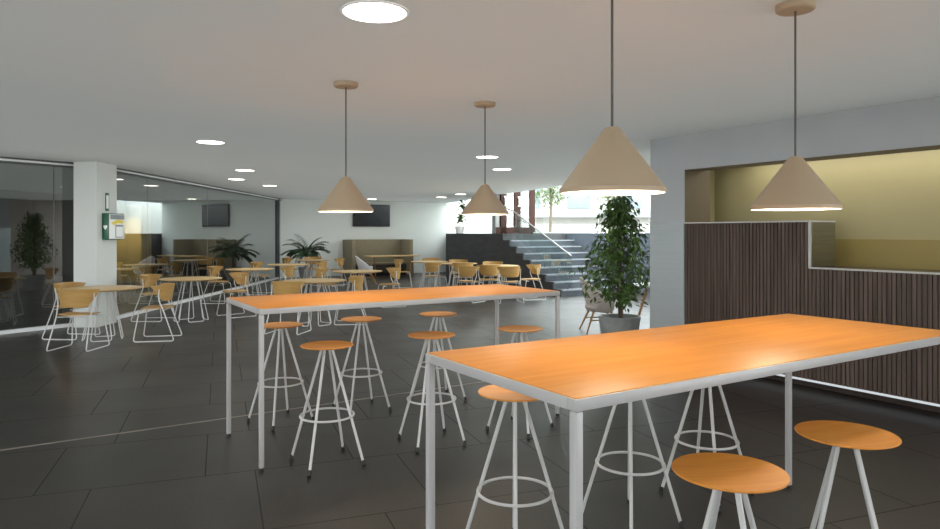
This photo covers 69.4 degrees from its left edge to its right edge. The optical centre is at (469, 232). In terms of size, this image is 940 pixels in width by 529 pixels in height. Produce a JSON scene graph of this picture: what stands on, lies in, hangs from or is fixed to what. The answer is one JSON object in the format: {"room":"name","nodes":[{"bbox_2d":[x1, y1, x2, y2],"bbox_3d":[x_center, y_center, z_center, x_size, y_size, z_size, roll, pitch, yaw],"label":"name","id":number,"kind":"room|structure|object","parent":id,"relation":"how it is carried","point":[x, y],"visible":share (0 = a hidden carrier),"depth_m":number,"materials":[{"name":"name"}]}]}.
{"room":"eatery","nodes":[
{"label":"eatery","id":0,"kind":"room"},
{"bbox_2d":[74,162,116,327],"bbox_3d":[-6.240,0.196,11.310,0.380,2.690,0.620,0,0,0],"label":"pillar","id":1,"kind":"structure","parent":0,"point":[95,258],"depth_m":11.00,"materials":[{"name":"paint"}]},
{"bbox_2d":[105,193,108,210],"bbox_3d":[-6.045,-0.509,11.305,0.010,0.300,0.110,0,0,0],"label":"wall sign","id":2,"kind":"object","parent":1,"relation":"attached to","point":[106,194],"visible":1,"depth_m":11.29,"materials":[{"name":"green plastic"}]},
{"bbox_2d":[102,213,123,239],"bbox_3d":[-5.986,-0.099,11.399,0.128,0.440,0.501,0,0,0],"label":"defibrillator","id":3,"kind":"object","parent":1,"relation":"attached to","point":[112,223],"visible":1,"depth_m":11.25,"materials":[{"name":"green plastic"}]},
{"bbox_2d":[0,198,233,278],"bbox_3d":[-11.150,0.196,12.500,9.100,2.690,33.000,0,0,0],"label":"wall","id":4,"kind":"structure","parent":0,"point":[178,227],"depth_m":24.20,"materials":[{"name":"clear glass"}]},
{"bbox_2d":[0,156,73,334],"bbox_3d":[-8.922,0.196,7.505,0.120,2.690,9.004,0,0,33],"label":"window","id":5,"kind":"structure","parent":4,"relation":"in","point":[12,160],"depth_m":10.74,"materials":[{"name":"white metal"}]},
{"bbox_2d":[280,199,446,277],"bbox_3d":[-3.753,0.196,24.846,6.625,2.690,0.200,0,0,-32],"label":"wall","id":6,"kind":"structure","parent":0,"point":[424,223],"depth_m":24.34,"materials":[{"name":"white paint"}]},
{"bbox_2d":[117,168,281,318],"bbox_3d":[-6.372,0.196,17.300,0.161,2.690,11.301,0,0,-1],"label":"window","id":7,"kind":"structure","parent":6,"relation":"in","point":[256,216],"depth_m":19.62,"materials":[{"name":"white metal"}]},
{"bbox_2d":[353,205,389,226],"bbox_3d":[-3.599,-0.614,24.778,1.460,0.800,0.078,0,0,-32],"label":"television","id":8,"kind":"object","parent":6,"relation":"attached to","point":[380,217],"visible":0.78,"depth_m":24.80,"materials":[{"name":"black plastic"}]},
{"bbox_2d":[0,0,939,202],"bbox_3d":[-2.500,-1.299,13.000,27.000,0.300,34.000,0,0,0],"label":"ceiling","id":9,"kind":"structure","parent":0,"point":[133,85],"depth_m":5.27,"materials":[{"name":"paint"}]},
{"bbox_2d":[195,140,225,143],"bbox_3d":[-3.290,-1.145,8.600,0.360,0.008,0.360,0,0,0],"label":"recessed light","id":10,"kind":"object","parent":9,"relation":"in","point":[197,141],"visible":1,"depth_m":8.61,"materials":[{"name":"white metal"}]},
{"bbox_2d":[197,141,223,143],"bbox_3d":[-3.290,-1.146,8.600,0.330,0.006,0.330,0,0,0],"label":"diffuser","id":11,"kind":"object","parent":10,"relation":"attached to","point":[204,142],"depth_m":8.62,"materials":[{"name":"white plastic"}]},
{"bbox_2d":[235,169,254,170],"bbox_3d":[-4.150,-1.145,12.500,0.360,0.008,0.360,0,0,0],"label":"recessed light","id":12,"kind":"object","parent":9,"relation":"in","point":[235,169],"visible":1,"depth_m":12.51,"materials":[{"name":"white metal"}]},
{"bbox_2d":[318,80,373,212],"bbox_3d":[-0.953,-0.654,5.210,0.420,0.990,0.420,0,0,0],"label":"pendant lamp","id":13,"kind":"object","parent":9,"relation":"hanging from","point":[345,197],"visible":1,"depth_m":5.12,"materials":[{"name":"beige metal"}]},
{"bbox_2d":[340,0,409,22],"bbox_3d":[-0.495,-1.145,3.530,0.360,0.008,0.360,0,0,0],"label":"recessed light","id":14,"kind":"object","parent":9,"relation":"in","point":[368,11],"visible":1,"depth_m":3.51,"materials":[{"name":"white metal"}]},
{"bbox_2d":[461,101,508,214],"bbox_3d":[0.133,-0.654,6.010,0.420,0.990,0.420,0,0,0],"label":"pendant lamp","id":15,"kind":"object","parent":9,"relation":"hanging from","point":[484,201],"visible":1,"depth_m":5.92,"materials":[{"name":"beige metal"}]},
{"bbox_2d":[476,155,498,158],"bbox_3d":[0.260,-1.145,10.300,0.360,0.008,0.360,0,0,0],"label":"recessed light","id":16,"kind":"object","parent":9,"relation":"in","point":[487,156],"visible":0.95,"depth_m":10.24,"materials":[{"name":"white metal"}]},
{"bbox_2d":[477,156,497,157],"bbox_3d":[0.260,-1.146,10.300,0.330,0.006,0.330,0,0,0],"label":"diffuser","id":17,"kind":"object","parent":16,"relation":"attached to","point":[477,156],"depth_m":10.27,"materials":[{"name":"white plastic"}]},
{"bbox_2d":[492,168,511,169],"bbox_3d":[0.580,-1.145,12.300,0.360,0.008,0.360,0,0,0],"label":"recessed light","id":18,"kind":"object","parent":9,"relation":"in","point":[495,168],"visible":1,"depth_m":12.31,"materials":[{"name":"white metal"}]},
{"bbox_2d":[560,0,665,195],"bbox_3d":[0.574,-0.654,2.740,0.420,0.990,0.420,0,0,0],"label":"pendant lamp","id":19,"kind":"object","parent":9,"relation":"hanging from","point":[612,166],"visible":1,"depth_m":2.63,"materials":[{"name":"beige metal"}]},
{"bbox_2d":[750,0,842,210],"bbox_3d":[1.640,-0.632,3.420,0.420,1.033,0.420,0,0,0],"label":"pendant lamp","id":20,"kind":"object","parent":9,"relation":"hanging from","point":[795,187],"visible":1,"depth_m":3.33,"materials":[{"name":"beige metal"}]},
{"bbox_2d":[0,272,939,528],"bbox_3d":[-2.500,1.641,13.000,27.000,0.200,36.000,0,0,0],"label":"floor","id":21,"kind":"structure","parent":0,"point":[195,475],"depth_m":5.20,"materials":[{"name":"stone"}]},
{"bbox_2d":[42,282,99,339],"bbox_3d":[-5.858,1.141,9.980,0.539,0.802,0.541,0,0,6],"label":"dining chair","id":22,"kind":"object","parent":21,"relation":"on","point":[62,285],"visible":0.49,"depth_m":9.95,"materials":[{"name":"brown wood"}]},
{"bbox_2d":[46,289,109,351],"bbox_3d":[-5.190,1.141,9.002,0.541,0.802,0.539,0,0,2],"label":"dining chair","id":23,"kind":"object","parent":21,"relation":"on","point":[77,298],"visible":1,"depth_m":8.85,"materials":[{"name":"brown wood"}]},
{"bbox_2d":[64,285,142,341],"bbox_3d":[-5.300,1.170,9.800,1.032,0.742,1.032,0,0,0],"label":"round table","id":24,"kind":"object","parent":21,"relation":"on","point":[103,288],"visible":0.81,"depth_m":9.80,"materials":[{"name":"brown wood"}]},
{"bbox_2d":[117,205,150,285],"bbox_3d":[-9.950,0.366,19.991,0.840,2.350,0.618,0,0,0],"label":"tall cabinet","id":25,"kind":"object","parent":21,"relation":"on","point":[131,251],"visible":0.63,"depth_m":19.68,"materials":[{"name":"yellow wood"}]},
{"bbox_2d":[131,274,174,321],"bbox_3d":[-5.578,1.141,11.950,0.539,0.802,0.541,0,0,0],"label":"dining chair","id":26,"kind":"object","parent":21,"relation":"on","point":[146,280],"visible":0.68,"depth_m":12.03,"materials":[{"name":"brown wood"}]},
{"bbox_2d":[133,283,181,342],"bbox_3d":[-4.502,1.141,9.800,0.539,0.802,0.541,0,0,-11],"label":"dining chair","id":27,"kind":"object","parent":21,"relation":"on","point":[165,291],"visible":1,"depth_m":9.67,"materials":[{"name":"brown wood"}]},
{"bbox_2d":[159,276,221,322],"bbox_3d":[-4.870,1.170,11.850,1.032,0.742,1.032,0,0,-19],"label":"round table","id":28,"kind":"object","parent":21,"relation":"on","point":[192,278],"visible":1,"depth_m":11.78,"materials":[{"name":"brown wood"}]},
{"bbox_2d":[201,266,232,303],"bbox_3d":[-5.548,1.141,14.900,0.539,0.802,0.541,0,0,0],"label":"dining chair","id":29,"kind":"object","parent":21,"relation":"on","point":[212,270],"visible":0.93,"depth_m":14.94,"materials":[{"name":"brown wood"}]},
{"bbox_2d":[216,272,256,317],"bbox_3d":[-4.302,1.141,12.498,0.539,0.802,0.541,0,0,-42],"label":"dining chair","id":30,"kind":"object","parent":21,"relation":"on","point":[241,278],"visible":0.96,"depth_m":12.57,"materials":[{"name":"brown wood"}]},
{"bbox_2d":[0,381,483,450],"bbox_3d":[-3.043,1.540,4.974,11.600,0.003,0.024,0,0,-32],"label":"trim","id":31,"kind":"structure","parent":21,"relation":"in","point":[483,381],"depth_m":5.46,"materials":[{"name":"metal"}]},
{"bbox_2d":[225,268,273,296],"bbox_3d":[-4.830,1.170,14.900,1.032,0.742,1.032,0,0,-9],"label":"round table","id":32,"kind":"object","parent":21,"relation":"on","point":[230,269],"visible":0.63,"depth_m":14.79,"materials":[{"name":"brown wood"}]},
{"bbox_2d":[245,262,272,294],"bbox_3d":[-5.278,1.141,17.000,0.539,0.802,0.541,0,0,0],"label":"dining chair","id":33,"kind":"object","parent":21,"relation":"on","point":[253,264],"visible":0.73,"depth_m":17.03,"materials":[{"name":"brown wood"}]},
{"bbox_2d":[246,322,314,429],"bbox_3d":[-1.545,1.146,5.540,0.398,0.789,0.398,0,0,42],"label":"bar stool","id":34,"kind":"object","parent":21,"relation":"on","point":[280,326],"visible":0.85,"depth_m":5.53,"materials":[{"name":"white metal"}]},
{"bbox_2d":[270,266,294,294],"bbox_3d":[-4.082,1.141,14.950,0.539,0.802,0.541,0,0,0],"label":"dining chair","id":35,"kind":"object","parent":21,"relation":"on","point":[288,271],"visible":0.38,"depth_m":14.78,"materials":[{"name":"brown wood"}]},
{"bbox_2d":[264,281,311,334],"bbox_3d":[-2.800,1.141,10.452,0.541,0.802,0.539,0,0,10],"label":"dining chair","id":36,"kind":"object","parent":21,"relation":"on","point":[279,287],"visible":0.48,"depth_m":10.28,"materials":[{"name":"brown wood"}]},
{"bbox_2d":[267,263,308,293],"bbox_3d":[-4.560,1.170,17.050,1.032,0.742,1.032,0,0,-37],"label":"round table","id":37,"kind":"object","parent":21,"relation":"on","point":[283,264],"visible":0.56,"depth_m":16.94,"materials":[{"name":"brown wood"}]},
{"bbox_2d":[282,257,299,279],"bbox_3d":[-5.318,1.141,20.000,0.539,0.802,0.541,0,0,0],"label":"dining chair","id":38,"kind":"object","parent":21,"relation":"on","point":[285,259],"visible":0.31,"depth_m":20.13,"materials":[{"name":"brown wood"}]},
{"bbox_2d":[280,234,330,278],"bbox_3d":[-5.222,0.795,21.712,1.543,1.491,1.698,0,0,0],"label":"potted palm","id":39,"kind":"object","parent":21,"relation":"on","point":[309,251],"visible":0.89,"depth_m":21.54,"materials":[{"name":"green plant"}]},
{"bbox_2d":[298,267,312,278],"bbox_3d":[-5.250,1.321,21.700,0.490,0.440,0.490,0,0,0],"label":"pot","id":40,"kind":"object","parent":39,"relation":"attached to","point":[301,269],"depth_m":21.53,"materials":[{"name":"grey stone"}]},
{"bbox_2d":[294,259,328,285],"bbox_3d":[-4.600,1.170,19.800,1.032,0.742,1.032,0,0,-4],"label":"round table","id":41,"kind":"object","parent":21,"relation":"on","point":[306,260],"visible":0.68,"depth_m":19.66,"materials":[{"name":"brown wood"}]},
{"bbox_2d":[303,257,321,278],"bbox_3d":[-4.750,1.141,20.548,0.541,0.802,0.539,0,0,-2],"label":"dining chair","id":42,"kind":"object","parent":21,"relation":"on","point":[306,269],"visible":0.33,"depth_m":20.67,"materials":[{"name":"brown wood"}]},
{"bbox_2d":[283,278,345,326],"bbox_3d":[-2.600,1.170,11.350,1.032,0.742,1.032,0,0,-31],"label":"round table","id":43,"kind":"object","parent":21,"relation":"on","point":[310,281],"visible":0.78,"depth_m":11.29,"materials":[{"name":"brown wood"}]},
{"bbox_2d":[306,262,330,292],"bbox_3d":[-3.822,1.141,17.100,0.539,0.802,0.541,0,0,-4],"label":"dining chair","id":44,"kind":"object","parent":21,"relation":"on","point":[319,264],"visible":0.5,"depth_m":16.93,"materials":[{"name":"brown wood"}]},
{"bbox_2d":[315,268,337,292],"bbox_3d":[-2.978,1.141,14.050,0.539,0.802,0.541,0,0,-8],"label":"dining chair","id":45,"kind":"object","parent":21,"relation":"on","point":[320,272],"visible":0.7,"depth_m":13.88,"materials":[{"name":"brown wood"}]},
{"bbox_2d":[289,340,365,475],"bbox_3d":[-0.958,1.146,4.550,0.398,0.789,0.398,0,0,-32],"label":"bar stool","id":46,"kind":"object","parent":21,"relation":"on","point":[331,345],"visible":1,"depth_m":4.53,"materials":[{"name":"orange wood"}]},
{"bbox_2d":[327,258,347,285],"bbox_3d":[-3.882,1.141,19.800,0.539,0.802,0.541,0,0,0],"label":"dining chair","id":47,"kind":"object","parent":21,"relation":"on","point":[340,261],"visible":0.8,"depth_m":19.62,"materials":[{"name":"brown wood"}]},
{"bbox_2d":[334,275,366,324],"bbox_3d":[-2.022,1.141,11.550,0.539,0.802,0.541,0,0,-7],"label":"dining chair","id":48,"kind":"object","parent":21,"relation":"on","point":[356,280],"visible":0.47,"depth_m":11.37,"materials":[{"name":"brown wood"}]},
{"bbox_2d":[332,270,381,290],"bbox_3d":[-2.340,1.170,14.100,1.032,0.742,1.032,0,0,-21],"label":"round table","id":49,"kind":"object","parent":21,"relation":"on","point":[351,272],"visible":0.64,"depth_m":13.92,"materials":[{"name":"brown wood"}]},
{"bbox_2d":[332,316,391,416],"bbox_3d":[-0.947,1.146,5.920,0.398,0.789,0.398,0,0,-33],"label":"bar stool","id":50,"kind":"object","parent":21,"relation":"on","point":[356,319],"visible":0.98,"depth_m":5.90,"materials":[{"name":"white metal"}]},
{"bbox_2d":[355,256,375,283],"bbox_3d":[-3.122,1.115,20.192,0.596,0.856,0.669,0,0,-20],"label":"armchair","id":51,"kind":"object","parent":21,"relation":"on","point":[362,265],"visible":0.74,"depth_m":19.97,"materials":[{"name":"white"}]},
{"bbox_2d":[343,239,412,276],"bbox_3d":[-3.309,0.896,24.477,2.380,1.290,0.860,0,0,-32],"label":"booth","id":52,"kind":"object","parent":21,"relation":"on","point":[360,248],"visible":0.75,"depth_m":24.65,"materials":[{"name":"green fabric"}]},
{"bbox_2d":[356,262,406,265],"bbox_3d":[-3.336,1.121,24.519,2.100,0.080,0.520,0,0,-32],"label":"seat cushion","id":53,"kind":"object","parent":52,"relation":"on","point":[368,263],"depth_m":24.45,"materials":[{"name":"brown fabric"}]},
{"bbox_2d":[378,267,405,307],"bbox_3d":[-1.662,1.141,14.199,0.539,0.802,0.541,0,0,-20],"label":"dining chair","id":54,"kind":"object","parent":21,"relation":"on","point":[394,272],"visible":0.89,"depth_m":14.10,"materials":[{"name":"brown wood"}]},
{"bbox_2d":[364,255,419,276],"bbox_3d":[-2.729,1.174,23.849,1.940,0.737,0.620,0,0,-32],"label":"table","id":55,"kind":"object","parent":21,"relation":"on","point":[374,256],"visible":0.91,"depth_m":23.78,"materials":[{"name":"brown wood"}]},
{"bbox_2d":[226,284,559,470],"bbox_3d":[-0.546,1.016,5.430,2.505,1.050,0.926,0,0,-32],"label":"bar table","id":56,"kind":"object","parent":21,"relation":"on","point":[262,305],"visible":0.88,"depth_m":5.13,"materials":[{"name":"orange wood"}]},
{"bbox_2d":[392,259,412,287],"bbox_3d":[-1.858,1.141,18.600,0.539,0.802,0.541,0,0,-8],"label":"dining chair","id":57,"kind":"object","parent":21,"relation":"on","point":[398,262],"visible":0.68,"depth_m":18.45,"materials":[{"name":"brown wood"}]},
{"bbox_2d":[411,261,447,287],"bbox_3d":[-1.120,1.170,18.800,1.032,0.742,1.032,0,0,-3],"label":"round table","id":58,"kind":"object","parent":21,"relation":"on","point":[411,261],"visible":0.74,"depth_m":18.69,"materials":[{"name":"brown wood"}]},
{"bbox_2d":[422,258,440,285],"bbox_3d":[-1.120,1.141,19.648,0.541,0.802,0.539,0,0,0],"label":"dining chair","id":59,"kind":"object","parent":21,"relation":"on","point":[423,259],"visible":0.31,"depth_m":19.79,"materials":[{"name":"brown wood"}]},
{"bbox_2d":[397,331,466,451],"bbox_3d":[-0.283,1.146,5.000,0.398,0.789,0.398,0,0,-26],"label":"bar stool","id":60,"kind":"object","parent":21,"relation":"on","point":[427,335],"visible":0.98,"depth_m":4.98,"materials":[{"name":"white metal"}]},
{"bbox_2d":[420,262,447,287],"bbox_3d":[-0.898,1.141,16.852,0.541,0.802,0.539,0,0,45],"label":"dining chair","id":61,"kind":"object","parent":21,"relation":"on","point":[429,267],"visible":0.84,"depth_m":16.66,"materials":[{"name":"brown wood"}]},
{"bbox_2d":[412,311,466,400],"bbox_3d":[-0.294,1.146,6.290,0.398,0.789,0.398,0,0,-30],"label":"bar stool","id":62,"kind":"object","parent":21,"relation":"on","point":[440,314],"visible":0.61,"depth_m":6.27,"materials":[{"name":"white metal"}]},
{"bbox_2d":[449,259,467,284],"bbox_3d":[-0.320,1.141,18.498,0.541,0.802,0.539,0,0,-2],"label":"dining chair","id":63,"kind":"object","parent":21,"relation":"on","point":[451,260],"visible":0.2,"depth_m":18.64,"materials":[{"name":"brown wood"}]},
{"bbox_2d":[442,262,476,285],"bbox_3d":[-0.320,1.170,17.700,1.032,0.742,1.032,0,0,-29],"label":"round table","id":64,"kind":"object","parent":21,"relation":"on","point":[445,263],"visible":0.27,"depth_m":17.74,"materials":[{"name":"brown wood"}]},
{"bbox_2d":[452,263,472,285],"bbox_3d":[-0.180,1.141,16.852,0.541,0.802,0.539,0,0,-5],"label":"dining chair","id":65,"kind":"object","parent":21,"relation":"on","point":[455,265],"visible":0.38,"depth_m":16.72,"materials":[{"name":"brown wood"}]},
{"bbox_2d":[456,266,485,302],"bbox_3d":[-0.019,1.141,15.102,0.541,0.802,0.539,0,0,35],"label":"dining chair","id":66,"kind":"object","parent":21,"relation":"on","point":[464,271],"visible":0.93,"depth_m":14.92,"materials":[{"name":"brown wood"}]},
{"bbox_2d":[478,265,501,299],"bbox_3d":[0.440,1.141,15.682,0.541,0.802,0.539,0,0,-2],"label":"dining chair","id":67,"kind":"object","parent":21,"relation":"on","point":[484,269],"visible":0.8,"depth_m":15.51,"materials":[{"name":"brown wood"}]},
{"bbox_2d":[482,261,502,284],"bbox_3d":[0.580,1.141,17.298,0.541,0.802,0.539,0,0,2],"label":"dining chair","id":68,"kind":"object","parent":21,"relation":"on","point":[484,262],"visible":0.45,"depth_m":17.42,"materials":[{"name":"brown wood"}]},
{"bbox_2d":[477,264,518,284],"bbox_3d":[0.680,1.170,16.500,1.032,0.742,1.032,0,0,-2],"label":"round table","id":69,"kind":"object","parent":21,"relation":"on","point":[501,265],"visible":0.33,"depth_m":16.43,"materials":[{"name":"brown wood"}]},
{"bbox_2d":[494,266,523,303],"bbox_3d":[0.860,1.141,14.952,0.541,0.802,0.539,0,0,-12],"label":"dining chair","id":70,"kind":"object","parent":21,"relation":"on","point":[514,271],"visible":0.96,"depth_m":14.79,"materials":[{"name":"brown wood"}]},
{"bbox_2d":[466,385,563,528],"bbox_3d":[0.213,1.146,3.210,0.398,0.789,0.398,0,0,-42],"label":"bar stool","id":71,"kind":"object","parent":21,"relation":"on","point":[493,392],"visible":0.74,"depth_m":3.19,"materials":[{"name":"white metal"}]},
{"bbox_2d":[486,325,553,438],"bbox_3d":[0.393,1.146,5.330,0.398,0.789,0.398,0,0,35],"label":"bar stool","id":72,"kind":"object","parent":21,"relation":"on","point":[519,329],"visible":0.44,"depth_m":5.31,"materials":[{"name":"orange wood"}]},
{"bbox_2d":[519,264,545,299],"bbox_3d":[1.418,1.141,15.699,0.539,0.802,0.541,0,0,-15],"label":"dining chair","id":73,"kind":"object","parent":21,"relation":"on","point":[534,268],"visible":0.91,"depth_m":15.82,"materials":[{"name":"brown wood"}]},
{"bbox_2d":[511,240,616,296],"bbox_3d":[2.490,0.873,17.808,2.214,1.336,2.428,0,0,-32],"label":"stairs","id":74,"kind":"structure","parent":21,"relation":"on","point":[558,263],"depth_m":17.75,"materials":[{"name":"grey stone"}]},
{"bbox_2d":[506,208,571,288],"bbox_3d":[1.489,0.239,17.891,0.055,2.270,3.592,0,0,-32],"label":"balustrade","id":75,"kind":"object","parent":74,"relation":"on","point":[506,208],"visible":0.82,"depth_m":17.37,"materials":[{"name":"grey metal"}]},
{"bbox_2d":[579,277,614,333],"bbox_3d":[1.997,1.115,10.548,0.596,0.856,0.669,0,0,-4],"label":"armchair","id":76,"kind":"object","parent":21,"relation":"on","point":[601,307],"visible":0.8,"depth_m":10.34,"materials":[{"name":"beige fabric"}]},
{"bbox_2d":[585,304,614,311],"bbox_3d":[2.020,1.167,10.550,0.470,0.127,0.470,0,0,-4],"label":"seat cushion","id":77,"kind":"object","parent":76,"relation":"on","point":[589,307],"depth_m":10.33,"materials":[{"name":"beige fabric"}]},
{"bbox_2d":[568,195,649,333],"bbox_3d":[2.056,0.480,9.283,1.159,2.122,1.194,0,0,31],"label":"potted ficus","id":78,"kind":"object","parent":21,"relation":"on","point":[617,221],"visible":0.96,"depth_m":9.18,"materials":[{"name":"green plant"}]},
{"bbox_2d":[598,313,640,333],"bbox_3d":[2.050,1.341,9.300,0.580,0.400,0.580,0,0,0],"label":"pot","id":79,"kind":"object","parent":78,"relation":"attached to","point":[608,322],"depth_m":9.10,"materials":[{"name":"grey stone"}]},
{"bbox_2d":[583,399,683,528],"bbox_3d":[0.850,1.146,3.600,0.398,0.789,0.398,0,0,-33],"label":"bar stool","id":80,"kind":"object","parent":21,"relation":"on","point":[630,452],"visible":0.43,"depth_m":3.56,"materials":[{"name":"white metal"}]},
{"bbox_2d":[633,283,649,314],"bbox_3d":[2.930,1.178,10.600,0.840,0.729,0.840,0,0,0],"label":"table","id":81,"kind":"object","parent":21,"relation":"on","point":[645,290],"visible":0.04,"depth_m":10.58,"materials":[{"name":"brown wood"}]},
{"bbox_2d":[425,314,939,528],"bbox_3d":[1.121,1.016,3.061,2.505,1.050,0.926,0,0,-32],"label":"bar table","id":82,"kind":"object","parent":21,"relation":"on","point":[577,374],"visible":0.95,"depth_m":2.75,"materials":[{"name":"orange wood"}]},
{"bbox_2d":[659,385,754,511],"bbox_3d":[1.395,1.146,4.000,0.398,0.789,0.398,0,0,-40],"label":"bar stool","id":83,"kind":"object","parent":21,"relation":"on","point":[714,449],"visible":0.5,"depth_m":4.00,"materials":[{"name":"white metal"}]},
{"bbox_2d":[671,452,790,528],"bbox_3d":[0.819,1.146,2.144,0.398,0.789,0.398,0,0,33],"label":"bar stool","id":84,"kind":"object","parent":21,"relation":"on","point":[741,475],"visible":1,"depth_m":2.13,"materials":[{"name":"orange wood"}]},
{"bbox_2d":[684,220,939,412],"bbox_3d":[4.623,0.711,5.238,0.626,1.660,6.888,0,0,-32],"label":"counter","id":85,"kind":"object","parent":21,"relation":"on","point":[742,269],"depth_m":6.70,"materials":[{"name":"brown wood"}]},
{"bbox_2d":[821,266,939,272],"bbox_3d":[5.049,0.358,4.601,0.590,0.025,5.340,0,0,-32],"label":"countertop","id":86,"kind":"structure","parent":85,"relation":"on","point":[845,267],"depth_m":6.34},
{"bbox_2d":[794,420,901,528],"bbox_3d":[1.409,1.146,2.540,0.398,0.789,0.398,0,0,25],"label":"bar stool","id":87,"kind":"object","parent":21,"relation":"on","point":[857,437],"visible":1,"depth_m":2.51,"materials":[{"name":"orange wood"}]},
{"bbox_2d":[447,194,499,233],"bbox_3d":[-0.025,-0.559,24.148,2.450,4.200,7.304,0,0,0],"label":"wall","id":88,"kind":"structure","parent":0,"point":[475,224],"depth_m":27.60,"materials":[{"name":"white paint"}]},
{"bbox_2d":[492,190,534,233],"bbox_3d":[1.258,-1.259,20.661,1.798,2.600,0.328,0,0,-42],"label":"door","id":89,"kind":"structure","parent":88,"relation":"in","point":[503,229],"depth_m":20.75,"materials":[{"name":"red wood"}]},
{"bbox_2d":[446,233,561,296],"bbox_3d":[0.731,0.785,18.477,0.039,1.512,5.420,0,0,-32],"label":"wall","id":90,"kind":"structure","parent":0,"point":[474,248],"depth_m":18.83,"materials":[{"name":"black paint"}]},
{"bbox_2d":[504,234,566,239],"bbox_3d":[0.371,0.791,22.997,3.089,1.500,9.542,0,0,-13],"label":"floor","id":91,"kind":"structure","parent":0,"point":[506,236],"depth_m":18.79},
{"bbox_2d":[455,200,468,232],"bbox_3d":[-0.247,-0.494,20.975,0.487,1.071,0.474,0,0,-34],"label":"potted plant","id":92,"kind":"object","parent":91,"relation":"on","point":[459,229],"visible":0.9,"depth_m":20.89,"materials":[{"name":"green plant"}]},
{"bbox_2d":[534,233,649,294],"bbox_3d":[5.765,0.781,14.899,0.200,1.520,13.950,0,0,-32],"label":"wall","id":93,"kind":"structure","parent":0,"point":[580,239],"depth_m":18.36,"materials":[{"name":"grey paint"}]},
{"bbox_2d":[533,232,649,232],"bbox_3d":[5.727,0.006,14.875,0.130,0.030,13.950,0,0,-32],"label":"trim","id":94,"kind":"structure","parent":93,"relation":"on","point":[533,232],"depth_m":19.24,"materials":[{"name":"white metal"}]},
{"bbox_2d":[650,96,939,327],"bbox_3d":[4.439,0.196,5.378,0.466,2.690,7.506,0,0,-32],"label":"wall","id":95,"kind":"structure","parent":0,"point":[913,123],"depth_m":7.34,"materials":[{"name":"grey paint"}]},
{"bbox_2d":[685,145,939,221],"bbox_3d":[4.588,-0.430,5.161,0.448,0.618,6.980,0,0,-32],"label":"trim","id":96,"kind":"structure","parent":95,"relation":"attached to","point":[697,181],"depth_m":8.02,"materials":[{"name":"beige paint"}]},
{"bbox_2d":[710,149,939,239],"bbox_3d":[4.854,0.241,5.513,0.700,2.600,7.290,0,0,-32],"label":"wall","id":97,"kind":"structure","parent":0,"point":[896,196],"depth_m":7.11,"materials":[{"name":"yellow paint"}]},
{"bbox_2d":[835,239,939,269],"bbox_3d":[5.405,0.356,5.099,0.015,0.570,5.800,0,0,-32],"label":"trim","id":98,"kind":"structure","parent":97,"relation":"attached to","point":[883,253],"depth_m":6.90,"materials":[{"name":"paint"}]},
{"label":"outside","id":99,"kind":"structure","parent":0,"visible":0},
{"bbox_3d":[20.000,0.191,40.000,100.000,0.300,100.000,0,0,0],"label":"terrace","id":100,"kind":"object","parent":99,"visible":0},
{"bbox_2d":[535,187,568,231],"bbox_3d":[3.451,-1.349,29.201,2.170,2.786,1.956,0,0,0],"label":"street tree","id":101,"kind":"object","parent":100,"relation":"on","point":[552,191],"visible":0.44,"depth_m":29.13,"materials":[{"name":"green plant"}]},
{"bbox_2d":[507,186,649,223],"bbox_3d":[15.900,-5.459,47.550,28.200,11.000,8.900,0,0,0],"label":"house","id":102,"kind":"structure","parent":100,"relation":"on","point":[575,209],"depth_m":44.00,"materials":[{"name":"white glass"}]},
{"bbox_2d":[507,224,649,231],"bbox_3d":[13.500,-0.169,32.150,33.000,0.420,0.300,0,0,0],"label":"wall","id":103,"kind":"structure","parent":100,"relation":"on","point":[542,227],"depth_m":32.00,"materials":[{"name":"white paint"}]},
{"bbox_2d":[587,196,615,204],"bbox_3d":[6.954,-1.710,34.047,2.564,3.507,2.456,0,0,0],"label":"street tree","id":104,"kind":"object","parent":100,"relation":"on","point":[604,197],"visible":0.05,"depth_m":33.88,"materials":[{"name":"green plant"}]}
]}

